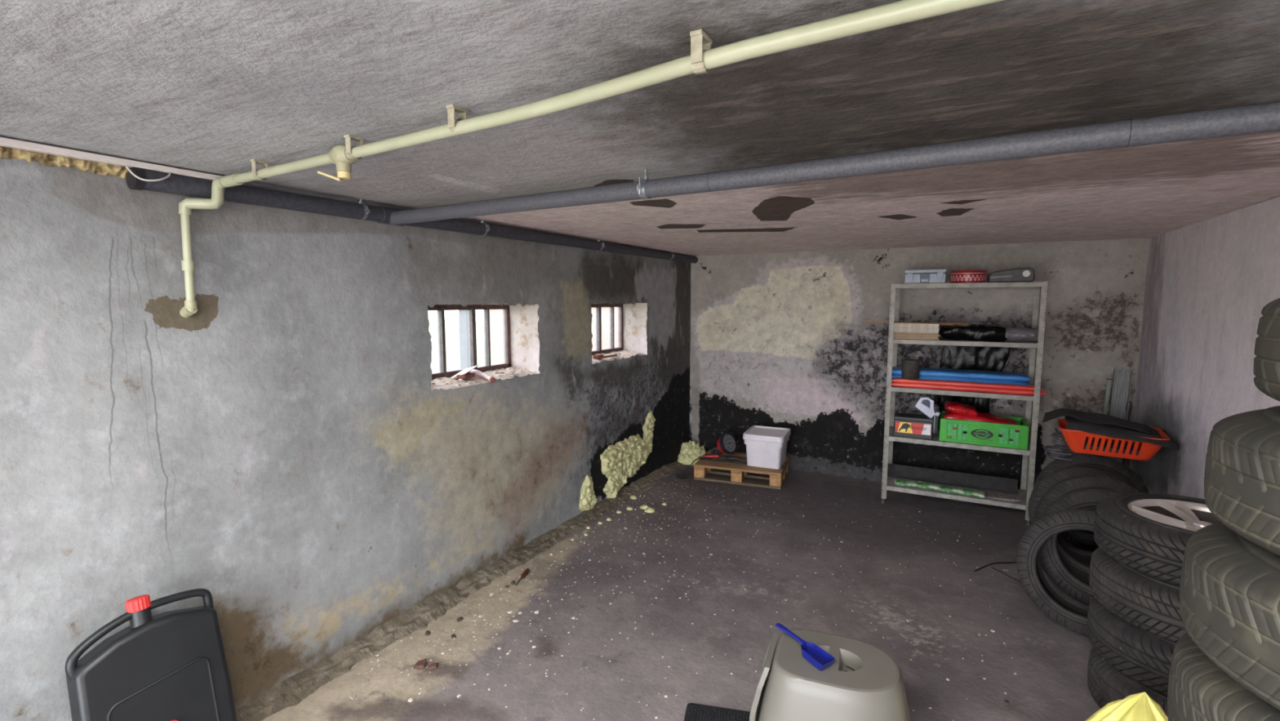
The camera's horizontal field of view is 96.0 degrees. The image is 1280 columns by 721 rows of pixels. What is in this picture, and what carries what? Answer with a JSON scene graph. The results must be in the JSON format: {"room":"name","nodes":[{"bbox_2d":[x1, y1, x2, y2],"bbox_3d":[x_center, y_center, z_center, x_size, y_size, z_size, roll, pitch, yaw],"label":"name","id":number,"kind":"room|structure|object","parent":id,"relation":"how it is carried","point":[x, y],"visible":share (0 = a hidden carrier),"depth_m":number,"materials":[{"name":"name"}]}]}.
{"room":"basement storage room","nodes":[
{"label":"basement storage room","id":0,"kind":"room"},
{"bbox_2d":[0,157,690,720],"bbox_3d":[-1.489,0.355,2.371,0.006,2.164,8.520,3,7,28],"label":"wall","id":1,"kind":"structure","parent":0,"point":[283,449],"depth_m":2.34,"materials":[{"name":"paint"}]},
{"bbox_2d":[125,167,697,263],"bbox_3d":[-0.541,-0.817,3.912,0.098,0.100,4.668,3,7,28],"label":"pipe","id":2,"kind":"object","parent":1,"relation":"attached to","point":[179,184],"visible":0.98,"depth_m":2.48,"materials":[{"name":"plastic"}]},
{"bbox_2d":[235,460,683,720],"bbox_3d":[-0.644,1.225,3.882,0.156,0.067,4.850,3,7,28],"label":"trim","id":3,"kind":"structure","parent":1,"relation":"attached to","point":[291,691],"depth_m":2.96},
{"bbox_2d":[427,303,540,391],"bbox_3d":[-1.024,-0.114,3.501,0.300,0.477,0.946,3,7,28],"label":"window","id":4,"kind":"structure","parent":1,"relation":"in","point":[520,323],"depth_m":3.79,"materials":[{"name":"paint"}]},
{"bbox_2d":[450,364,478,378],"bbox_3d":[-1.062,0.068,3.491,0.112,0.070,0.162,2,6,15],"label":"scrap","id":5,"kind":"object","parent":4,"relation":"on","point":[464,374],"visible":1,"depth_m":3.45,"materials":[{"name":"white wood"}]},
{"bbox_2d":[470,368,495,382],"bbox_3d":[-0.960,0.092,3.513,0.035,0.060,0.277,-5,8,-42],"label":"stick","id":6,"kind":"object","parent":4,"relation":"on","point":[491,379],"visible":0.86,"depth_m":3.48,"materials":[{"name":"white wood"}]},
{"bbox_2d":[578,475,597,511],"bbox_3d":[-0.388,1.045,4.438,0.050,0.342,0.234,3,7,28],"label":"foam patch","id":7,"kind":"object","parent":1,"relation":"attached to","point":[588,500],"visible":0.91,"depth_m":4.41,"materials":[{"name":"beige plastic"}]},
{"bbox_2d":[591,302,647,364],"bbox_3d":[-0.287,-0.255,4.851,0.300,0.477,0.935,3,7,28],"label":"window","id":8,"kind":"structure","parent":1,"relation":"in","point":[632,318],"depth_m":5.21,"materials":[{"name":"paint"}]},
{"bbox_2d":[593,354,603,359],"bbox_3d":[-0.337,-0.032,4.676,0.060,0.032,0.070,3,7,28],"label":"brick piece","id":9,"kind":"object","parent":8,"relation":"on","point":[595,356],"visible":1,"depth_m":4.65,"materials":[{"name":"red brick"}]},
{"bbox_2d":[603,354,617,357],"bbox_3d":[-0.244,-0.037,4.774,0.016,0.014,0.200,3,7,28],"label":"wood strip","id":10,"kind":"object","parent":8,"relation":"on","point":[612,355],"visible":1,"depth_m":4.75,"materials":[{"name":"wood"}]},
{"bbox_2d":[600,433,648,497],"bbox_3d":[-0.104,0.895,4.929,0.068,0.474,0.774,3,7,28],"label":"foam patch","id":11,"kind":"object","parent":1,"relation":"attached to","point":[620,461],"visible":1,"depth_m":4.82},
{"bbox_2d":[642,409,655,458],"bbox_3d":[0.093,0.672,5.298,0.044,0.462,0.234,3,7,28],"label":"foam patch","id":12,"kind":"object","parent":1,"relation":"attached to","point":[647,428],"visible":0.91,"depth_m":5.27,"materials":[{"name":"yellow plastic"}]},
{"bbox_2d":[0,0,1279,256],"bbox_3d":[0.114,-0.602,1.396,3.710,0.006,8.520,3,7,28],"label":"ceiling","id":13,"kind":"structure","parent":0,"point":[209,86],"depth_m":1.30,"materials":[{"name":"paint"}]},
{"bbox_2d":[0,146,127,178],"bbox_3d":[-1.756,-0.603,1.736,0.048,0.050,0.470,3,7,28],"label":"foam seam","id":14,"kind":"object","parent":13,"relation":"attached to","point":[46,159],"visible":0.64,"depth_m":1.75,"materials":[{"name":"beige plastic"}]},
{"bbox_2d":[0,137,222,180],"bbox_3d":[-1.845,-0.589,1.444,0.034,0.019,1.472,3,7,26],"label":"duct","id":15,"kind":"object","parent":13,"relation":"attached to","point":[5,142],"visible":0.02,"depth_m":1.77,"materials":[{"name":"white"}]},
{"bbox_2d":[125,166,171,181],"bbox_3d":[-1.596,-0.605,1.886,0.043,0.047,0.120,3,7,28],"label":"cable loop","id":16,"kind":"object","parent":15,"relation":"attached to","point":[126,167],"visible":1,"depth_m":1.86,"materials":[{"name":"grey"}]},
{"bbox_2d":[178,0,1004,317],"bbox_3d":[-0.034,-0.317,1.149,3.675,0.517,0.129,4,7,31],"label":"pipe","id":17,"kind":"object","parent":13,"relation":"attached to","point":[702,59],"visible":1,"depth_m":1.12,"materials":[{"name":"beige paint"}]},
{"bbox_2d":[390,101,1279,225],"bbox_3d":[0.368,-0.592,1.797,3.607,0.103,0.091,4,7,31],"label":"ceiling pipe","id":18,"kind":"object","parent":13,"relation":"attached to","point":[1263,117],"visible":1,"depth_m":1.54,"materials":[{"name":"grey plastic"}]},
{"bbox_2d":[262,463,1101,720],"bbox_3d":[0.115,1.491,1.614,3.710,0.002,8.520,3,7,28],"label":"floor","id":19,"kind":"structure","parent":0,"point":[1049,661],"depth_m":3.01,"materials":[{"name":"concrete"}]},
{"bbox_2d":[65,588,236,720],"bbox_3d":[-1.587,1.122,1.901,0.215,0.688,0.394,3,7,30],"label":"canister","id":20,"kind":"object","parent":19,"relation":"on","point":[171,665],"visible":1,"depth_m":1.88,"materials":[{"name":"black plastic"}]},
{"bbox_2d":[349,693,356,699],"bbox_3d":[-1.202,1.405,2.413,0.034,0.005,0.025,3,7,24],"label":"crumb","id":21,"kind":"object","parent":19,"relation":"on","point":[352,696],"visible":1,"depth_m":2.41,"materials":[{"name":"beige stone"}]},
{"bbox_2d":[361,678,369,684],"bbox_3d":[-1.193,1.396,2.510,0.025,0.004,0.041,0,4,3],"label":"crumb","id":22,"kind":"object","parent":19,"relation":"on","point":[366,680],"visible":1,"depth_m":2.51,"materials":[{"name":"beige stone"}]},
{"bbox_2d":[413,658,426,670],"bbox_3d":[-0.998,1.379,2.615,0.061,0.019,0.058,-3,7,-29],"label":"crumb","id":23,"kind":"object","parent":19,"relation":"on","point":[420,664],"visible":1,"depth_m":2.60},
{"bbox_2d":[425,630,431,635],"bbox_3d":[-1.057,1.355,2.870,0.028,0.012,0.028,2,6,21],"label":"crumb","id":24,"kind":"object","parent":19,"relation":"on","point":[428,632],"visible":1,"depth_m":2.86,"materials":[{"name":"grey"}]},
{"bbox_2d":[428,662,438,670],"bbox_3d":[-0.934,1.381,2.609,0.041,0.014,0.042,-2,6,-15],"label":"crumb","id":25,"kind":"object","parent":19,"relation":"on","point":[433,665],"visible":1,"depth_m":2.60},
{"bbox_2d":[456,616,463,622],"bbox_3d":[-0.935,1.342,2.994,0.029,0.011,0.040,2,6,11],"label":"crumb","id":26,"kind":"object","parent":19,"relation":"on","point":[459,619],"visible":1,"depth_m":2.99,"materials":[{"name":"grey stone"}]},
{"bbox_2d":[515,568,529,585],"bbox_3d":[-0.701,1.286,3.439,0.028,0.028,0.180,1,6,12],"label":"screwdriver","id":27,"kind":"object","parent":19,"relation":"on","point":[526,571],"visible":1,"depth_m":3.45,"materials":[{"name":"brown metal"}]},
{"bbox_2d":[629,494,636,498],"bbox_3d":[-0.055,1.143,4.842,0.055,0.024,0.069,-3,7,-29],"label":"crumb","id":28,"kind":"object","parent":19,"relation":"on","point":[633,496],"visible":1,"depth_m":4.83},
{"bbox_2d":[640,504,648,509],"bbox_3d":[0.034,1.166,4.613,0.072,0.026,0.060,3,7,28],"label":"crumb","id":29,"kind":"object","parent":19,"relation":"on","point":[643,506],"visible":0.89,"depth_m":4.59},
{"bbox_2d":[644,506,654,512],"bbox_3d":[0.075,1.171,4.539,0.085,0.032,0.067,3,7,28],"label":"crumb","id":30,"kind":"object","parent":19,"relation":"on","point":[648,509],"visible":1,"depth_m":4.52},
{"bbox_2d":[358,479,1016,720],"bbox_3d":[0.680,1.300,3.427,2.671,0.004,3.399,3,7,28],"label":"debris","id":31,"kind":"object","parent":19,"relation":"on","point":[479,615],"depth_m":3.21,"materials":[{"name":"grey"}]},
{"bbox_2d":[677,440,706,465],"bbox_3d":[0.579,0.933,5.937,0.304,0.216,0.348,3,7,28],"label":"mound","id":32,"kind":"object","parent":19,"relation":"on","point":[690,451],"visible":0.83,"depth_m":5.87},
{"bbox_2d":[684,702,750,720],"bbox_3d":[0.374,1.431,2.141,0.450,0.008,0.380,1,6,12],"label":"rubber mat","id":33,"kind":"object","parent":19,"relation":"on","point":[694,711],"visible":0.77,"depth_m":2.31,"materials":[{"name":"black rubber"}]},
{"bbox_2d":[693,448,789,488],"bbox_3d":[0.971,1.018,5.463,0.790,0.144,0.575,2,6,21],"label":"wooden pallet","id":34,"kind":"object","parent":19,"relation":"on","point":[737,470],"visible":0.83,"depth_m":5.30,"materials":[{"name":"brown wood"}]},
{"bbox_2d":[675,432,738,478],"bbox_3d":[0.634,0.889,5.496,0.610,0.390,0.249,-1,6,-8],"label":"power sander","id":35,"kind":"object","parent":34,"relation":"on","point":[726,443],"visible":1,"depth_m":5.49,"materials":[{"name":"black plastic"}]},
{"bbox_2d":[742,425,791,469],"bbox_3d":[1.178,0.804,5.349,0.368,0.305,0.404,3,7,24],"label":"storage box","id":36,"kind":"object","parent":34,"relation":"on","point":[766,446],"visible":1,"depth_m":5.21,"materials":[{"name":"white plastic"}]},
{"bbox_2d":[749,628,910,720],"bbox_3d":[0.677,1.238,2.015,0.548,0.420,0.464,2,6,21],"label":"box","id":37,"kind":"object","parent":19,"relation":"on","point":[863,682],"visible":0.94,"depth_m":1.90,"materials":[{"name":"white plastic"}]},
{"bbox_2d":[775,622,835,671],"bbox_3d":[0.566,0.997,2.020,0.067,0.051,0.233,-4,7,-33],"label":"scoop","id":38,"kind":"object","parent":37,"relation":"on","point":[820,659],"visible":1,"depth_m":1.99,"materials":[{"name":"blue plastic"}]},
{"bbox_2d":[880,281,1048,525],"bbox_3d":[2.523,0.288,4.573,1.024,1.780,0.422,3,7,28],"label":"shelving unit","id":39,"kind":"object","parent":19,"relation":"on","point":[887,482],"visible":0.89,"depth_m":4.45,"materials":[{"name":"grey metal"}]},
{"bbox_2d":[894,479,917,487],"bbox_3d":[2.174,0.998,4.715,0.174,0.035,0.116,2,6,23],"label":"bag","id":40,"kind":"object","parent":39,"relation":"on","point":[907,482],"visible":1,"depth_m":4.68,"materials":[{"name":"green plastic"}]},
{"bbox_2d":[893,410,933,439],"bbox_3d":[2.213,0.518,4.663,0.284,0.182,0.183,3,7,28],"label":"battery","id":41,"kind":"object","parent":39,"relation":"on","point":[906,424],"visible":1,"depth_m":4.59,"materials":[{"name":"grey"}]},
{"bbox_2d":[915,395,940,417],"bbox_3d":[2.298,0.371,4.607,0.181,0.168,0.090,3,7,28],"label":"plastic jug","id":42,"kind":"object","parent":41,"relation":"on","point":[926,406],"visible":1,"depth_m":4.58,"materials":[{"name":"white plastic"}]},
{"bbox_2d":[893,336,940,339],"bbox_3d":[2.228,-0.185,4.645,0.330,0.012,0.280,3,7,29],"label":"board","id":43,"kind":"object","parent":39,"relation":"on","point":[939,337],"visible":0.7,"depth_m":4.52,"materials":[{"name":"brown wood"}]},
{"bbox_2d":[893,335,938,337],"bbox_3d":[2.217,-0.198,4.641,0.330,0.012,0.280,3,7,28],"label":"board","id":44,"kind":"object","parent":43,"relation":"on","point":[916,336],"visible":0.5,"depth_m":4.52,"materials":[{"name":"beige wood"}]},
{"bbox_2d":[893,333,940,336],"bbox_3d":[2.226,-0.211,4.635,0.330,0.012,0.280,3,7,27],"label":"board","id":45,"kind":"object","parent":44,"relation":"on","point":[920,335],"visible":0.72,"depth_m":4.52,"materials":[{"name":"beige wood"}]},
{"bbox_2d":[893,331,939,334],"bbox_3d":[2.222,-0.226,4.645,0.330,0.012,0.280,3,7,28],"label":"board","id":46,"kind":"object","parent":45,"relation":"on","point":[895,332],"visible":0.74,"depth_m":4.52,"materials":[{"name":"beige wood"}]},
{"bbox_2d":[893,330,938,333],"bbox_3d":[2.222,-0.238,4.643,0.330,0.010,0.280,3,7,28],"label":"board","id":47,"kind":"object","parent":46,"relation":"on","point":[894,331],"visible":0.46,"depth_m":4.52,"materials":[{"name":"beige wood"}]},
{"bbox_2d":[893,328,940,331],"bbox_3d":[2.226,-0.250,4.640,0.330,0.010,0.280,3,7,29],"label":"board","id":48,"kind":"object","parent":47,"relation":"on","point":[894,329],"visible":0.64,"depth_m":4.53,"materials":[{"name":"beige wood"}]},
{"bbox_2d":[893,327,940,329],"bbox_3d":[2.226,-0.261,4.635,0.330,0.010,0.280,3,7,29],"label":"board","id":49,"kind":"object","parent":48,"relation":"on","point":[939,328],"visible":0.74,"depth_m":4.52,"materials":[{"name":"beige wood"}]},
{"bbox_2d":[893,325,940,328],"bbox_3d":[2.224,-0.274,4.641,0.330,0.010,0.280,3,7,29],"label":"board","id":50,"kind":"object","parent":49,"relation":"on","point":[894,326],"visible":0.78,"depth_m":4.51,"materials":[{"name":"beige wood"}]},
{"bbox_2d":[893,324,939,326],"bbox_3d":[2.223,-0.285,4.640,0.330,0.010,0.280,3,7,28],"label":"board","id":51,"kind":"object","parent":50,"relation":"on","point":[894,324],"visible":0.68,"depth_m":4.51,"materials":[{"name":"beige wood"}]},
{"bbox_2d":[893,322,939,324],"bbox_3d":[2.222,-0.296,4.631,0.330,0.010,0.280,3,7,28],"label":"board","id":52,"kind":"object","parent":51,"relation":"on","point":[899,323],"visible":0.72,"depth_m":4.51,"materials":[{"name":"beige wood"}]},
{"bbox_2d":[863,320,968,324],"bbox_3d":[2.213,-0.305,4.652,0.764,0.009,0.035,3,7,22],"label":"batten","id":53,"kind":"object","parent":52,"relation":"on","point":[864,321],"visible":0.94,"depth_m":4.58,"materials":[{"name":"orange wood"}]},
{"bbox_2d":[904,268,946,283],"bbox_3d":[2.244,-0.658,4.535,0.290,0.108,0.195,3,7,28],"label":"case","id":54,"kind":"object","parent":39,"relation":"on","point":[912,276],"visible":0.98,"depth_m":4.45,"materials":[{"name":"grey plastic"}]},
{"bbox_2d":[904,273,946,283],"bbox_3d":[2.247,-0.642,4.541,0.286,0.076,0.180,3,7,28],"label":"tray","id":55,"kind":"object","parent":54,"relation":"on","point":[908,277],"depth_m":4.45,"materials":[{"name":"plastic"}]},
{"bbox_2d":[916,480,941,490],"bbox_3d":[2.329,1.005,4.645,0.192,0.034,0.116,4,7,34],"label":"bag","id":56,"kind":"object","parent":39,"relation":"on","point":[931,486],"visible":0.94,"depth_m":4.62,"materials":[{"name":"green plastic"}]},
{"bbox_2d":[933,403,939,433],"bbox_3d":[2.439,0.477,4.782,0.070,0.240,0.070,3,7,28],"label":"can","id":57,"kind":"object","parent":39,"relation":"on","point":[935,424],"visible":0.59,"depth_m":4.75,"materials":[{"name":"grey metal"}]},
{"bbox_2d":[937,484,964,493],"bbox_3d":[2.460,1.014,4.551,0.194,0.035,0.113,3,7,26],"label":"bag","id":58,"kind":"object","parent":39,"relation":"on","point":[957,490],"visible":0.95,"depth_m":4.52,"materials":[{"name":"green plastic"}]},
{"bbox_2d":[887,463,1017,493],"bbox_3d":[2.531,0.960,4.722,0.940,0.111,0.046,3,7,28],"label":"board","id":59,"kind":"object","parent":39,"relation":"on","point":[939,476],"visible":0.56,"depth_m":4.69,"materials":[{"name":"grey wood"}]},
{"bbox_2d":[884,366,1031,385],"bbox_3d":[2.516,0.142,4.625,1.018,0.132,0.291,3,7,28],"label":"sheet","id":60,"kind":"object","parent":39,"relation":"on","point":[944,374],"visible":0.63,"depth_m":4.49,"materials":[{"name":"blue plastic"}]},
{"bbox_2d":[950,269,986,283],"bbox_3d":[2.515,-0.644,4.417,0.246,0.105,0.246,3,7,28],"label":"tin","id":61,"kind":"object","parent":39,"relation":"on","point":[962,276],"visible":0.94,"depth_m":4.32,"materials":[{"name":"red metal"}]},
{"bbox_2d":[891,377,1047,395],"bbox_3d":[2.484,0.195,4.424,1.043,0.068,0.119,3,7,28],"label":"sheet","id":62,"kind":"object","parent":39,"relation":"on","point":[1009,388],"visible":0.95,"depth_m":4.37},
{"bbox_2d":[901,358,919,378],"bbox_3d":[2.154,0.067,4.592,0.136,0.148,0.136,3,7,28],"label":"clay pot","id":63,"kind":"object","parent":62,"relation":"on","point":[910,367],"visible":1,"depth_m":4.54,"materials":[{"name":"grey ceramic"}]},
{"bbox_2d":[933,345,1010,431],"bbox_3d":[2.707,0.277,4.776,0.566,0.920,0.045,3,7,28],"label":"sheet","id":64,"kind":"object","parent":39,"relation":"hanging from","point":[953,357],"visible":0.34,"depth_m":4.74,"materials":[{"name":"black plastic"}]},
{"bbox_2d":[939,324,1007,341],"bbox_3d":[2.579,-0.222,4.464,0.485,0.119,0.288,3,7,28],"label":"bag","id":65,"kind":"object","parent":39,"relation":"on","point":[993,332],"visible":0.94,"depth_m":4.36,"materials":[{"name":"black plastic"}]},
{"bbox_2d":[866,320,969,325],"bbox_3d":[2.287,-0.291,4.567,0.916,0.041,0.030,2,6,22],"label":"batten","id":66,"kind":"object","parent":65,"relation":"on","point":[867,320],"visible":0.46,"depth_m":4.62,"materials":[{"name":"orange wood"}]},
{"bbox_2d":[962,488,986,497],"bbox_3d":[2.588,1.024,4.469,0.170,0.034,0.112,5,8,40],"label":"bag","id":67,"kind":"object","parent":39,"relation":"on","point":[968,491],"visible":0.98,"depth_m":4.44,"materials":[{"name":"green plastic"}]},
{"bbox_2d":[938,410,1029,449],"bbox_3d":[2.670,0.536,4.506,0.576,0.178,0.352,3,7,28],"label":"crate","id":68,"kind":"object","parent":39,"relation":"on","point":[978,433],"visible":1,"depth_m":4.36,"materials":[{"name":"plastic"}]},
{"bbox_2d":[943,410,1019,433],"bbox_3d":[2.661,0.474,4.501,0.519,0.142,0.269,3,7,28],"label":"bag","id":69,"kind":"object","parent":68,"relation":"in","point":[985,417],"visible":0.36,"depth_m":4.42,"materials":[{"name":"red plastic"}]},
{"bbox_2d":[943,400,977,416],"bbox_3d":[2.531,0.380,4.549,0.228,0.099,0.230,2,6,22],"label":"bag","id":70,"kind":"object","parent":69,"relation":"on","point":[956,407],"visible":0.99,"depth_m":4.46,"materials":[{"name":"red plastic"}]},
{"bbox_2d":[985,492,1016,502],"bbox_3d":[2.761,1.044,4.414,0.200,0.004,0.130,4,7,34],"label":"leaflet","id":71,"kind":"object","parent":39,"relation":"on","point":[987,494],"visible":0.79,"depth_m":4.38,"materials":[{"name":"grey paper"}]},
{"bbox_2d":[987,492,1020,501],"bbox_3d":[2.778,1.041,4.404,0.200,0.004,0.130,3,7,27],"label":"leaflet","id":72,"kind":"object","parent":71,"relation":"on","point":[990,495],"visible":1,"depth_m":4.38,"materials":[{"name":"grey paper"}]},
{"bbox_2d":[990,492,1024,501],"bbox_3d":[2.796,1.037,4.394,0.200,0.004,0.130,2,6,20],"label":"leaflet","id":73,"kind":"object","parent":72,"relation":"on","point":[999,495],"visible":1,"depth_m":4.38,"materials":[{"name":"grey paper"}]},
{"bbox_2d":[987,266,1035,282],"bbox_3d":[2.749,-0.630,4.275,0.289,0.107,0.148,3,7,28],"label":"case","id":74,"kind":"object","parent":39,"relation":"on","point":[1020,274],"visible":0.96,"depth_m":4.21,"materials":[{"name":"grey plastic"}]},
{"bbox_2d":[1004,327,1038,342],"bbox_3d":[2.849,-0.198,4.319,0.208,0.107,0.262,3,7,28],"label":"roll","id":75,"kind":"object","parent":39,"relation":"on","point":[1012,334],"visible":0.94,"depth_m":4.22,"materials":[{"name":"grey plastic"}]},
{"bbox_2d":[974,561,1016,571],"bbox_3d":[2.205,1.277,3.599,0.353,0.010,0.044,-2,6,-20],"label":"wire","id":76,"kind":"object","parent":19,"relation":"on","point":[1002,562],"visible":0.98,"depth_m":3.62,"materials":[{"name":"black rubber"}]},
{"bbox_2d":[991,567,1021,582],"bbox_3d":[2.216,1.294,3.462,0.006,0.006,0.240,-2,6,-16],"label":"wire","id":77,"kind":"object","parent":19,"relation":"on","point":[992,567],"visible":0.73,"depth_m":3.47,"materials":[{"name":"black rubber"}]},
{"bbox_2d":[1004,699,1009,705],"bbox_3d":[1.511,1.407,2.377,0.019,0.009,0.029,3,7,25],"label":"crumb","id":78,"kind":"object","parent":19,"relation":"on","point":[1006,701],"visible":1,"depth_m":2.37,"materials":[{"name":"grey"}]},
{"bbox_2d":[1016,509,1095,635],"bbox_3d":[2.225,1.046,2.864,0.303,0.597,0.596,-5,8,-39],"label":"tyre","id":79,"kind":"object","parent":19,"relation":"on","point":[1032,577],"visible":0.58,"depth_m":2.92,"materials":[{"name":"grey rubber"}]},
{"bbox_2d":[1027,466,1127,564],"bbox_3d":[2.778,0.968,3.595,0.594,0.598,0.315,4,7,33],"label":"tyre","id":80,"kind":"object","parent":19,"relation":"on","point":[1083,554],"visible":0.35,"depth_m":3.61,"materials":[{"name":"grey rubber"}]},
{"bbox_2d":[1037,488,1124,604],"bbox_3d":[2.488,1.008,3.094,0.620,0.625,0.306,4,7,36],"label":"tyre","id":81,"kind":"object","parent":19,"relation":"on","point":[1054,566],"visible":0.44,"depth_m":3.12,"materials":[{"name":"grey rubber"}]},
{"bbox_2d":[1033,475,1142,580],"bbox_3d":[2.644,0.983,3.327,0.620,0.625,0.315,4,7,34],"label":"tyre","id":82,"kind":"object","parent":19,"relation":"on","point":[1082,568],"visible":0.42,"depth_m":3.32,"materials":[{"name":"grey rubber"}]},
{"bbox_2d":[1033,453,1149,548],"bbox_3d":[2.988,0.932,3.832,0.620,0.625,0.297,3,7,28],"label":"tyre","id":83,"kind":"object","parent":19,"relation":"on","point":[1085,539],"visible":0.41,"depth_m":3.76,"materials":[{"name":"grey rubber"}]},
{"bbox_2d":[1057,418,1169,460],"bbox_3d":[3.030,0.515,3.731,0.540,0.158,0.412,4,7,34],"label":"basket","id":84,"kind":"object","parent":83,"relation":"on","point":[1078,442],"visible":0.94,"depth_m":3.63,"materials":[{"name":"plastic"}]},
{"bbox_2d":[1044,427,1071,461],"bbox_3d":[2.772,0.549,3.824,0.152,0.151,0.323,4,7,34],"label":"frame","id":85,"kind":"object","parent":84,"relation":"on","point":[1048,451],"visible":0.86,"depth_m":3.79,"materials":[{"name":"grey metal"}]},
{"bbox_2d":[1064,416,1178,450],"bbox_3d":[3.052,0.443,3.696,0.539,0.099,0.455,4,7,34],"label":"mat","id":86,"kind":"object","parent":84,"relation":"on","point":[1109,430],"visible":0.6,"depth_m":3.58,"materials":[{"name":"black rubber"}]},
{"bbox_2d":[1042,408,1152,434],"bbox_3d":[3.010,0.390,3.824,0.562,0.074,0.347,4,7,36],"label":"mat","id":87,"kind":"object","parent":86,"relation":"on","point":[1099,418],"visible":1,"depth_m":3.81,"materials":[{"name":"black rubber"}]},
{"bbox_2d":[1102,377,1112,414],"bbox_3d":[3.550,0.663,4.446,0.089,1.060,0.031,0,6,-1],"label":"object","id":88,"kind":"object","parent":19,"relation":"on","point":[1108,380],"visible":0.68,"depth_m":4.40,"materials":[{"name":"grey"}]},
{"bbox_2d":[1106,366,1133,463],"bbox_3d":[3.619,0.626,4.392,0.152,1.152,0.146,3,7,28],"label":"wooden plank","id":89,"kind":"object","parent":19,"relation":"on","point":[1122,376],"visible":0.36,"depth_m":4.36,"materials":[{"name":"wood"}]},
{"bbox_2d":[1085,691,1168,720],"bbox_3d":[1.566,1.265,1.847,0.487,0.400,0.450,3,7,28],"label":"parasol","id":90,"kind":"object","parent":19,"relation":"on","point":[1140,706],"visible":1,"depth_m":1.85,"materials":[{"name":"yellow fabric"}]},
{"bbox_2d":[1087,646,1167,715],"bbox_3d":[2.141,1.319,2.241,0.636,0.210,0.636,-1,6,-7],"label":"tyre","id":91,"kind":"object","parent":19,"relation":"on","point":[1106,683],"visible":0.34,"depth_m":2.26,"materials":[{"name":"grey rubber"}]},
{"bbox_2d":[1087,596,1176,696],"bbox_3d":[2.139,1.107,2.237,0.640,0.210,0.640,0,6,-4],"label":"tyre","id":92,"kind":"object","parent":91,"relation":"on","point":[1144,656],"visible":0.34,"depth_m":2.16,"materials":[{"name":"black rubber"}]},
{"bbox_2d":[1088,546,1186,643],"bbox_3d":[2.129,0.898,2.215,0.636,0.210,0.636,3,6,23],"label":"tyre","id":93,"kind":"object","parent":92,"relation":"on","point":[1150,604],"visible":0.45,"depth_m":2.13,"materials":[{"name":"grey rubber"}]},
{"bbox_2d":[1093,493,1220,586],"bbox_3d":[2.133,0.689,2.191,0.640,0.210,0.640,5,8,40],"label":"tyre","id":94,"kind":"object","parent":93,"relation":"on","point":[1149,534],"visible":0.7,"depth_m":2.19,"materials":[{"name":"black rubber"}]},
{"bbox_2d":[1122,400,1132,464],"bbox_3d":[3.672,0.750,4.376,0.036,0.900,0.035,4,6,28],"label":"stick","id":95,"kind":"object","parent":19,"relation":"on","point":[1130,406],"visible":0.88,"depth_m":4.33,"materials":[{"name":"grey plastic"}]},
{"bbox_3d":[1.222,1.456,0.932,0.636,0.209,0.636,3,7,28],"label":"tyre","id":96,"kind":"object","parent":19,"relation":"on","visible":0},
{"bbox_3d":[1.227,1.247,0.919,0.640,0.209,0.640,-1,6,-12],"label":"tyre","id":97,"kind":"object","parent":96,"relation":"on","visible":0},
{"bbox_3d":[1.213,1.039,0.893,0.636,0.209,0.636,5,8,38],"label":"tyre","id":98,"kind":"object","parent":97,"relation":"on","visible":0},
{"bbox_3d":[1.211,0.830,0.873,0.636,0.209,0.636,0,6,-2],"label":"tyre","id":99,"kind":"object","parent":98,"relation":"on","visible":0},
{"bbox_2d":[1167,631,1279,720],"bbox_3d":[1.214,0.622,0.855,0.636,0.209,0.636,-1,6,-14],"label":"tyre","id":100,"kind":"object","parent":99,"relation":"on","point":[1199,690],"visible":0.56,"depth_m":0.95,"materials":[{"name":"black rubber"}]},
{"bbox_2d":[1179,521,1279,710],"bbox_3d":[1.207,0.414,0.820,0.640,0.209,0.640,1,6,8],"label":"tyre","id":101,"kind":"object","parent":100,"relation":"on","point":[1229,591],"visible":0.91,"depth_m":0.88,"materials":[{"name":"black rubber"}]},
{"bbox_2d":[1204,405,1279,555],"bbox_3d":[1.229,0.206,0.798,0.640,0.209,0.640,-4,7,-32],"label":"tyre","id":102,"kind":"object","parent":101,"relation":"on","point":[1242,478],"visible":1,"depth_m":0.89,"materials":[{"name":"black rubber"}]},
{"bbox_2d":[1253,297,1279,401],"bbox_3d":[1.280,-0.001,0.766,0.636,0.209,0.636,2,6,18],"label":"tyre","id":103,"kind":"object","parent":102,"relation":"on","point":[1267,345],"visible":1,"depth_m":0.93,"materials":[{"name":"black rubber"}]},
{"bbox_2d":[689,238,1149,511],"bbox_3d":[2.132,0.060,5.202,3.710,2.164,0.005,3,7,28],"label":"wall","id":104,"kind":"structure","parent":0,"point":[783,340],"depth_m":5.23,"materials":[{"name":"paint"}]},
{"bbox_2d":[1128,196,1279,498],"bbox_3d":[1.719,0.534,0.639,0.004,2.164,8.520,3,7,28],"label":"wall","id":105,"kind":"structure","parent":0,"point":[1209,282],"depth_m":3.25,"materials":[{"name":"paint"}]},
{"label":"outside","id":106,"kind":"structure","parent":0,"visible":0},
{"bbox_2d":[428,319,504,373],"bbox_3d":[-6.076,-0.181,9.016,13.580,0.200,18.000,3,7,28],"label":"lawn","id":107,"kind":"structure","parent":106,"point":[452,355],"depth_m":7.91,"materials":[{"name":"white"}]},
{"bbox_2d":[458,310,469,368],"bbox_3d":[-1.486,-0.636,4.909,0.110,1.550,0.110,3,7,28],"label":"post","id":108,"kind":"object","parent":107,"relation":"on","point":[463,314],"visible":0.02,"depth_m":4.91,"materials":[{"name":"metal"}]},
{"bbox_2d":[489,306,617,351],"bbox_3d":[-0.785,-1.303,7.213,2.680,2.400,0.300,3,7,28],"label":"wall","id":109,"kind":"structure","parent":107,"relation":"on","point":[496,331],"depth_m":7.02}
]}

